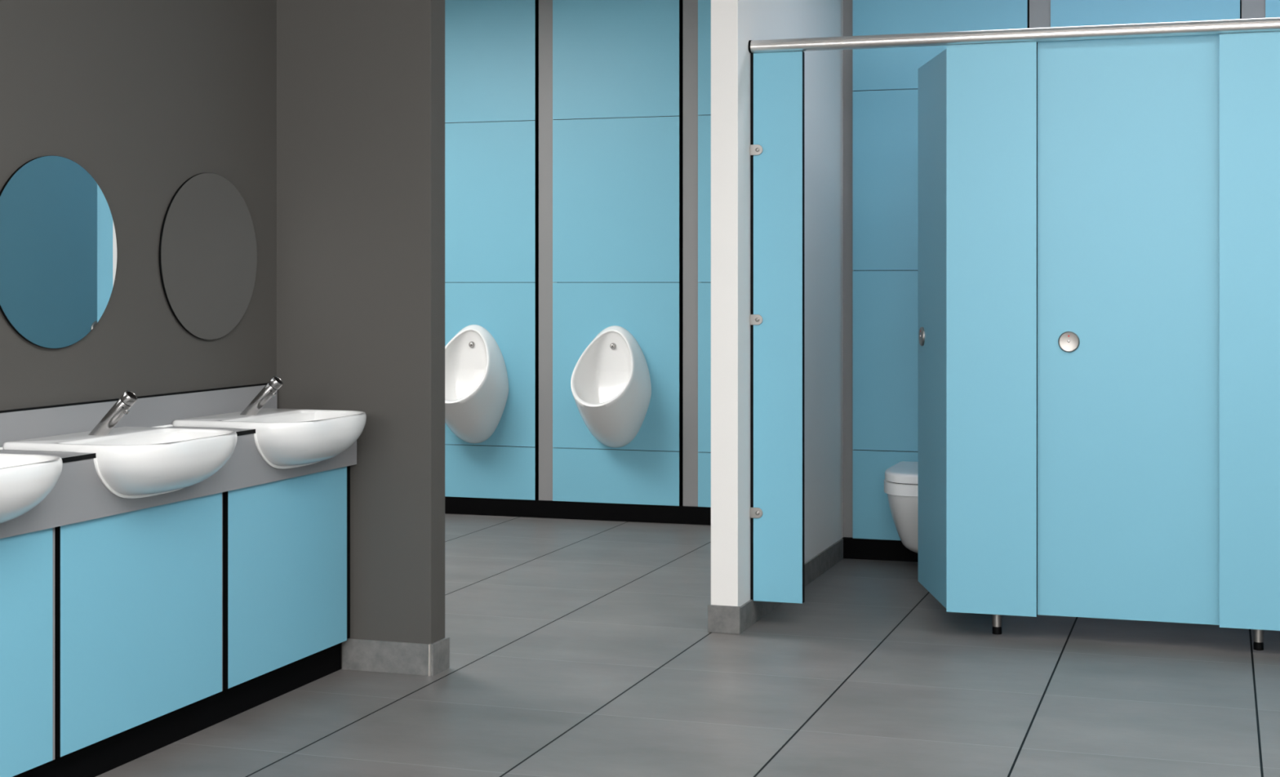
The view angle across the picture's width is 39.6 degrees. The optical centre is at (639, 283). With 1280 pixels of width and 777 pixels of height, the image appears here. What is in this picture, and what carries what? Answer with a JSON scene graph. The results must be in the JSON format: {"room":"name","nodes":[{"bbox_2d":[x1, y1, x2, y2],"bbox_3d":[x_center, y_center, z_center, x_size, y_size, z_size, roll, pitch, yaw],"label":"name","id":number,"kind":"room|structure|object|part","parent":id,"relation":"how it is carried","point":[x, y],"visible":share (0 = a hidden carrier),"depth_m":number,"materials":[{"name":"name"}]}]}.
{"room":"public restroom","nodes":[
{"label":"public restroom","id":0,"kind":"room"},
{"bbox_2d":[0,0,276,410],"bbox_3d":[-2.350,-0.150,2.123,0.120,2.700,7.378,0,0,18],"label":"wall","id":1,"kind":"structure","parent":0,"point":[148,97],"depth_m":4.91,"materials":[{"name":"grey paint"}]},
{"bbox_2d":[0,155,116,348],"bbox_3d":[-1.493,-0.081,4.537,0.009,0.492,0.524,0,0,18],"label":"mirror","id":2,"kind":"object","parent":1,"relation":"attached to","point":[58,241],"visible":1,"depth_m":4.53,"materials":[{"name":"clear glass"}]},
{"bbox_2d":[0,382,276,449],"bbox_3d":[-1.595,0.356,4.214,0.018,0.093,2.921,0,0,18],"label":"backsplash","id":3,"kind":"structure","parent":1,"relation":"attached to","point":[157,411],"depth_m":4.86,"materials":[{"name":"grey laminate"}]},
{"bbox_2d":[159,172,257,340],"bbox_3d":[-1.265,-0.081,5.232,0.009,0.492,0.524,0,0,18],"label":"mirror","id":4,"kind":"object","parent":1,"relation":"attached to","point":[208,248],"visible":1,"depth_m":5.22,"materials":[{"name":"clear glass"}]},
{"bbox_2d":[276,0,444,668],"bbox_3d":[-2.002,-0.150,5.947,2.900,2.700,0.107,0,0,18],"label":"wall","id":5,"kind":"structure","parent":0,"point":[361,83],"depth_m":5.51,"materials":[{"name":"grey paint"}]},
{"bbox_2d":[342,638,428,675],"bbox_3d":[-0.785,1.152,5.489,0.295,0.096,0.009,0,0,18],"label":"baseboard","id":6,"kind":"structure","parent":5,"relation":"attached to","point":[357,655],"depth_m":5.48,"materials":[{"name":"concrete"}]},
{"bbox_2d":[428,644,431,675],"bbox_3d":[-0.643,1.152,5.441,0.006,0.096,0.010,0,0,18],"label":"trim","id":7,"kind":"structure","parent":5,"relation":"attached to","point":[429,645],"depth_m":5.44,"materials":[{"name":"metal"}]},
{"bbox_2d":[431,637,449,675],"bbox_3d":[-0.618,1.152,5.497,0.011,0.096,0.122,0,0,18],"label":"baseboard","id":8,"kind":"structure","parent":5,"relation":"attached to","point":[440,650],"depth_m":5.49,"materials":[{"name":"concrete"}]},
{"bbox_2d":[448,0,702,505],"bbox_3d":[1.114,-0.150,8.704,7.112,2.700,0.120,0,0,18],"label":"wall","id":9,"kind":"structure","parent":0,"point":[682,1],"depth_m":8.94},
{"bbox_2d":[444,444,537,500],"bbox_3d":[-0.856,0.975,9.234,0.677,0.270,0.024,0,0,18],"label":"panel","id":10,"kind":"object","parent":9,"relation":"attached to","point":[471,471],"visible":0.64,"depth_m":9.19,"materials":[{"name":"blue laminate"}]},
{"bbox_2d":[444,282,537,447],"bbox_3d":[-0.856,0.415,9.234,0.677,0.842,0.024,0,0,18],"label":"panel","id":11,"kind":"object","parent":9,"relation":"attached to","point":[508,311],"visible":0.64,"depth_m":9.16,"materials":[{"name":"blue laminate"}]},
{"bbox_2d":[444,324,508,443],"bbox_3d":[-0.909,0.519,9.062,0.381,0.617,0.337,0,0,18],"label":"urinal","id":12,"kind":"object","parent":11,"relation":"attached to","point":[477,382],"visible":0.83,"depth_m":9.13,"materials":[{"name":"white ceramic"}]},
{"bbox_2d":[444,120,537,282],"bbox_3d":[-0.856,-0.423,9.234,0.677,0.829,0.024,0,0,18],"label":"panel","id":13,"kind":"object","parent":9,"relation":"attached to","point":[491,167],"visible":0.64,"depth_m":9.19,"materials":[{"name":"blue laminate"}]},
{"bbox_2d":[444,0,537,123],"bbox_3d":[-0.856,-1.168,9.234,0.677,0.656,0.024,0,0,18],"label":"panel","id":14,"kind":"object","parent":9,"relation":"attached to","point":[491,46],"visible":0.67,"depth_m":9.20,"materials":[{"name":"blue laminate"}]},
{"bbox_2d":[538,0,556,501],"bbox_3d":[-0.474,-0.195,9.137,0.084,2.611,0.044,0,0,18],"label":"trim","id":15,"kind":"structure","parent":9,"relation":"attached to","point":[545,6],"depth_m":9.12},
{"bbox_2d":[444,496,711,525],"bbox_3d":[-0.617,1.156,9.177,3.529,0.088,0.056,0,0,18],"label":"baseboard","id":16,"kind":"structure","parent":9,"relation":"attached to","point":[690,515],"depth_m":9.05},
{"bbox_2d":[552,447,680,506],"bbox_3d":[-0.121,0.975,8.994,0.676,0.270,0.024,0,0,18],"label":"panel","id":17,"kind":"object","parent":9,"relation":"attached to","point":[632,477],"visible":1,"depth_m":8.98,"materials":[{"name":"blue laminate"}]},
{"bbox_2d":[552,282,680,451],"bbox_3d":[-0.121,0.415,8.994,0.676,0.842,0.024,0,0,18],"label":"panel","id":18,"kind":"object","parent":9,"relation":"attached to","point":[651,312],"visible":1,"depth_m":8.96,"materials":[{"name":"blue laminate"}]},
{"bbox_2d":[570,325,651,448],"bbox_3d":[-0.176,0.519,8.822,0.381,0.617,0.337,0,0,18],"label":"urinal","id":19,"kind":"object","parent":18,"relation":"attached to","point":[611,385],"visible":1,"depth_m":8.88,"materials":[{"name":"white ceramic"}]},
{"bbox_2d":[552,115,680,282],"bbox_3d":[-0.121,-0.423,8.994,0.676,0.829,0.024,0,0,18],"label":"panel","id":20,"kind":"object","parent":9,"relation":"attached to","point":[616,182],"visible":1,"depth_m":8.98,"materials":[{"name":"blue laminate"}]},
{"bbox_2d":[552,0,680,119],"bbox_3d":[-0.121,-1.168,8.994,0.676,0.656,0.024,0,0,18],"label":"panel","id":21,"kind":"object","parent":9,"relation":"attached to","point":[612,59],"visible":1,"depth_m":8.98,"materials":[{"name":"blue laminate"}]},
{"bbox_2d":[683,0,701,506],"bbox_3d":[0.261,-0.195,8.897,0.084,2.611,0.044,0,0,18],"label":"trim","id":22,"kind":"structure","parent":9,"relation":"attached to","point":[691,115],"depth_m":8.88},
{"bbox_2d":[697,452,711,507],"bbox_3d":[0.613,0.975,8.754,0.676,0.270,0.024,0,0,18],"label":"panel","id":23,"kind":"object","parent":9,"relation":"attached to","point":[704,458],"visible":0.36,"depth_m":8.84,"materials":[{"name":"blue laminate"}]},
{"bbox_2d":[697,282,711,452],"bbox_3d":[0.613,0.415,8.754,0.676,0.842,0.024,0,0,18],"label":"panel","id":24,"kind":"object","parent":9,"relation":"attached to","point":[704,288],"visible":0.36,"depth_m":8.84,"materials":[{"name":"blue laminate"}]},
{"bbox_2d":[697,115,711,282],"bbox_3d":[0.613,-0.423,8.754,0.676,0.829,0.024,0,0,18],"label":"panel","id":25,"kind":"object","parent":9,"relation":"attached to","point":[704,121],"visible":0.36,"depth_m":8.84,"materials":[{"name":"blue laminate"}]},
{"bbox_2d":[697,0,711,115],"bbox_3d":[0.613,-1.168,8.754,0.676,0.656,0.024,0,0,18],"label":"panel","id":26,"kind":"object","parent":9,"relation":"attached to","point":[704,6],"visible":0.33,"depth_m":8.84,"materials":[{"name":"blue laminate"}]},
{"bbox_2d":[96,513,1279,776],"bbox_3d":[-0.625,1.250,3.544,7.212,0.100,11.150,0,0,18],"label":"floor","id":27,"kind":"structure","parent":0,"point":[579,648],"depth_m":5.25,"materials":[{"name":"tile"}]},
{"bbox_2d":[13,643,341,776],"bbox_3d":[-1.493,1.150,4.181,0.229,0.100,2.922,0,0,18],"label":"kickboard","id":28,"kind":"object","parent":27,"relation":"on","point":[98,758],"visible":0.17,"depth_m":4.71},
{"bbox_2d":[0,527,54,776],"bbox_3d":[-1.593,0.830,3.804,0.274,0.540,0.734,0,0,18],"label":"panel","id":29,"kind":"object","parent":28,"relation":"on","point":[27,561],"visible":0.88,"depth_m":4.01,"materials":[{"name":"blue laminate"}]},
{"bbox_2d":[54,492,222,757],"bbox_3d":[-1.365,0.830,4.499,0.274,0.540,0.730,0,0,18],"label":"panel","id":30,"kind":"object","parent":28,"relation":"on","point":[139,593],"visible":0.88,"depth_m":4.40,"materials":[{"name":"blue laminate"}]},
{"bbox_2d":[0,426,356,538],"bbox_3d":[-1.466,0.481,4.172,0.286,0.157,2.921,0,0,18],"label":"countertop","id":31,"kind":"structure","parent":30,"relation":"on","point":[79,495],"depth_m":4.30,"materials":[{"name":"grey laminate"}]},
{"bbox_2d":[0,453,62,523],"bbox_3d":[-1.509,0.458,3.799,0.408,0.146,0.528,0,0,18],"label":"basin","id":32,"kind":"object","parent":31,"relation":"in","point":[26,480],"visible":1,"depth_m":3.81,"materials":[{"name":"white ceramic"}]},
{"bbox_2d":[88,390,137,435],"bbox_3d":[-1.341,0.327,4.520,0.138,0.115,0.036,0,0,18],"label":"tap","id":33,"kind":"object","parent":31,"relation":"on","point":[122,407],"visible":1,"depth_m":4.50,"materials":[{"name":"silver metal"}]},
{"bbox_3d":[-1.302,0.324,4.507,0.015,0.015,0.016,0,0,18],"label":"spout","id":34,"kind":"part","parent":33,"relation":"part of","materials":[{"name":"silver metal"}]},
{"bbox_2d":[2,426,237,498],"bbox_3d":[-1.280,0.458,4.500,0.408,0.146,0.528,0,0,18],"label":"basin","id":35,"kind":"object","parent":31,"relation":"in","point":[131,462],"visible":0.94,"depth_m":4.35,"materials":[{"name":"white ceramic"}]},
{"bbox_2d":[240,376,283,414],"bbox_3d":[-1.112,0.327,5.220,0.138,0.115,0.036,0,0,18],"label":"tap","id":36,"kind":"object","parent":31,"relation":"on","point":[269,390],"visible":1,"depth_m":5.20,"materials":[{"name":"silver metal"}]},
{"bbox_2d":[172,408,366,468],"bbox_3d":[-1.052,0.458,5.200,0.408,0.146,0.528,0,0,18],"label":"basin","id":37,"kind":"object","parent":31,"relation":"in","point":[285,438],"visible":0.88,"depth_m":5.04,"materials":[{"name":"white ceramic"}]},
{"bbox_2d":[222,466,350,688],"bbox_3d":[-1.134,0.830,5.208,0.274,0.540,0.754,0,0,18],"label":"panel","id":38,"kind":"object","parent":28,"relation":"on","point":[286,542],"visible":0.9,"depth_m":5.11,"materials":[{"name":"blue laminate"}]},
{"bbox_2d":[991,614,1001,635],"bbox_3d":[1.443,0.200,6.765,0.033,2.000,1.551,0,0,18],"label":"support leg","id":39,"kind":"object","parent":27,"relation":"on","point":[996,619],"depth_m":6.08,"materials":[{"name":"silver metal"}]},
{"bbox_2d":[946,41,1037,617],"bbox_3d":[1.190,0.151,6.013,0.300,1.927,0.034,0,0,18],"label":"pilaster","id":40,"kind":"object","parent":39,"relation":"attached to","point":[992,88],"visible":1,"depth_m":6.00,"materials":[{"name":"blue laminate"}]},
{"bbox_2d":[918,48,946,608],"bbox_3d":[1.057,0.154,6.373,0.044,1.922,0.590,0,0,-1],"label":"door","id":41,"kind":"structure","parent":40,"relation":"attached to","point":[932,74],"depth_m":6.34,"materials":[{"name":"blue laminate"}]},
{"bbox_2d":[1253,629,1263,650],"bbox_3d":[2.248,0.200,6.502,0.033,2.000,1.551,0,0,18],"label":"support leg","id":42,"kind":"object","parent":27,"relation":"on","point":[1258,635],"depth_m":5.82,"materials":[{"name":"silver metal"}]},
{"bbox_2d":[1219,31,1279,631],"bbox_3d":[2.004,0.151,5.747,0.250,1.927,0.034,0,0,18],"label":"pilaster","id":43,"kind":"object","parent":42,"relation":"attached to","point":[1250,62],"visible":1,"depth_m":5.74,"materials":[{"name":"blue laminate"}]},
{"bbox_2d":[1036,34,1219,625],"bbox_3d":[1.619,0.142,5.906,0.596,1.945,0.033,0,0,17],"label":"door","id":44,"kind":"structure","parent":43,"relation":"attached to","point":[1128,128],"depth_m":5.90,"materials":[{"name":"blue laminate"}]},
{"bbox_2d":[711,0,843,606],"bbox_3d":[0.703,-0.150,7.376,0.097,2.700,2.660,0,0,18],"label":"wall","id":45,"kind":"structure","parent":0,"point":[734,23],"depth_m":6.23,"materials":[{"name":"white paint"}]},
{"bbox_2d":[707,604,740,634],"bbox_3d":[0.288,1.153,6.107,0.114,0.094,0.010,0,0,18],"label":"baseboard","id":46,"kind":"structure","parent":45,"relation":"attached to","point":[721,619],"depth_m":6.10,"materials":[{"name":"concrete"}]},
{"bbox_2d":[750,51,804,604],"bbox_3d":[0.481,0.151,6.239,0.187,1.927,0.043,0,0,18],"label":"pilaster","id":47,"kind":"object","parent":45,"relation":"attached to","point":[777,79],"visible":1,"depth_m":6.23,"materials":[{"name":"blue laminate"}]},
{"bbox_2d":[748,17,1279,53],"bbox_3d":[1.995,-0.835,5.728,3.384,0.045,0.052,0,0,18],"label":"headrail","id":48,"kind":"object","parent":47,"relation":"attached to","point":[1255,24],"visible":1,"depth_m":5.94,"materials":[{"name":"metal"}]},
{"bbox_2d":[740,538,843,633],"bbox_3d":[0.612,1.156,6.928,0.009,0.088,1.749,0,0,18],"label":"baseboard","id":49,"kind":"structure","parent":45,"relation":"attached to","point":[751,611],"depth_m":7.10,"materials":[{"name":"concrete"}]},
{"bbox_2d":[853,0,1241,451],"bbox_3d":[2.516,-0.150,7.321,3.386,2.700,0.070,0,0,18],"label":"wall","id":50,"kind":"structure","parent":0,"point":[1028,0],"depth_m":7.57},
{"bbox_2d":[843,0,853,537],"bbox_3d":[0.915,-0.195,7.799,0.046,2.611,0.016,0,0,18],"label":"trim","id":51,"kind":"structure","parent":50,"relation":"attached to","point":[848,270],"depth_m":7.79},
{"bbox_2d":[841,537,918,562],"bbox_3d":[2.498,1.156,7.265,3.386,0.088,0.046,0,0,18],"label":"baseboard","id":52,"kind":"structure","parent":50,"relation":"attached to","point":[853,548],"depth_m":7.72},
{"bbox_2d":[853,449,918,540],"bbox_3d":[1.286,0.917,7.646,0.748,0.384,0.024,0,0,18],"label":"panel","id":53,"kind":"object","parent":50,"relation":"attached to","point":[873,519],"visible":0.36,"depth_m":7.72,"materials":[{"name":"blue laminate"}]},
{"bbox_2d":[884,461,918,553],"bbox_3d":[1.200,0.949,7.379,0.352,0.367,0.534,0,0,18],"label":"toilet","id":54,"kind":"object","parent":53,"relation":"attached to","point":[901,479],"visible":0.45,"depth_m":7.22,"materials":[{"name":"white ceramic"}]},
{"bbox_3d":[1.197,0.832,7.370,0.352,0.048,0.515,0,0,18],"label":"seat","id":55,"kind":"part","parent":54,"relation":"part of","materials":[{"name":"white plastic"}]},
{"bbox_3d":[1.198,0.785,7.371,0.345,0.040,0.512,0,0,18],"label":"lid","id":56,"kind":"part","parent":54,"relation":"part of","materials":[{"name":"white plastic"}]},
{"bbox_3d":[1.202,0.994,7.385,0.332,0.276,0.520,0,0,18],"label":"bowl","id":57,"kind":"part","parent":54,"relation":"part of","materials":[{"name":"white ceramic"}]},
{"bbox_2d":[853,271,918,451],"bbox_3d":[1.286,0.333,7.646,0.748,0.779,0.024,0,0,18],"label":"panel","id":58,"kind":"object","parent":50,"relation":"attached to","point":[886,303],"visible":0.36,"depth_m":7.71,"materials":[{"name":"blue laminate"}]},
{"bbox_2d":[853,88,918,270],"bbox_3d":[1.286,-0.450,7.646,0.748,0.780,0.024,0,0,18],"label":"panel","id":59,"kind":"object","parent":50,"relation":"attached to","point":[886,122],"visible":0.36,"depth_m":7.71,"materials":[{"name":"blue laminate"}]},
{"bbox_2d":[853,0,1027,91],"bbox_3d":[1.286,-1.169,7.646,0.748,0.654,0.024,0,0,18],"label":"panel","id":60,"kind":"object","parent":50,"relation":"attached to","point":[891,68],"visible":0.67,"depth_m":7.67,"materials":[{"name":"blue laminate"}]},
{"bbox_2d":[1029,0,1050,27],"bbox_3d":[1.696,-0.195,7.531,0.089,2.611,0.040,0,0,18],"label":"trim","id":61,"kind":"structure","parent":50,"relation":"attached to","point":[1039,10],"depth_m":7.51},
{"bbox_2d":[1050,0,1239,26],"bbox_3d":[2.092,-1.169,7.382,0.756,0.654,0.024,0,0,18],"label":"panel","id":62,"kind":"object","parent":50,"relation":"attached to","point":[1064,13],"visible":0.38,"depth_m":7.38,"materials":[{"name":"blue laminate"}]},
{"bbox_2d":[1241,0,1265,18],"bbox_3d":[2.507,-0.195,7.266,0.092,2.611,0.040,0,0,18],"label":"trim","id":63,"kind":"structure","parent":50,"relation":"attached to","point":[1251,9],"depth_m":7.25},
{"bbox_2d":[1265,0,1279,17],"bbox_3d":[2.904,-1.169,7.117,0.756,0.654,0.024,0,0,18],"label":"panel","id":64,"kind":"object","parent":50,"relation":"attached to","point":[1272,7],"visible":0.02,"depth_m":7.21,"materials":[{"name":"blue laminate"}]}
]}

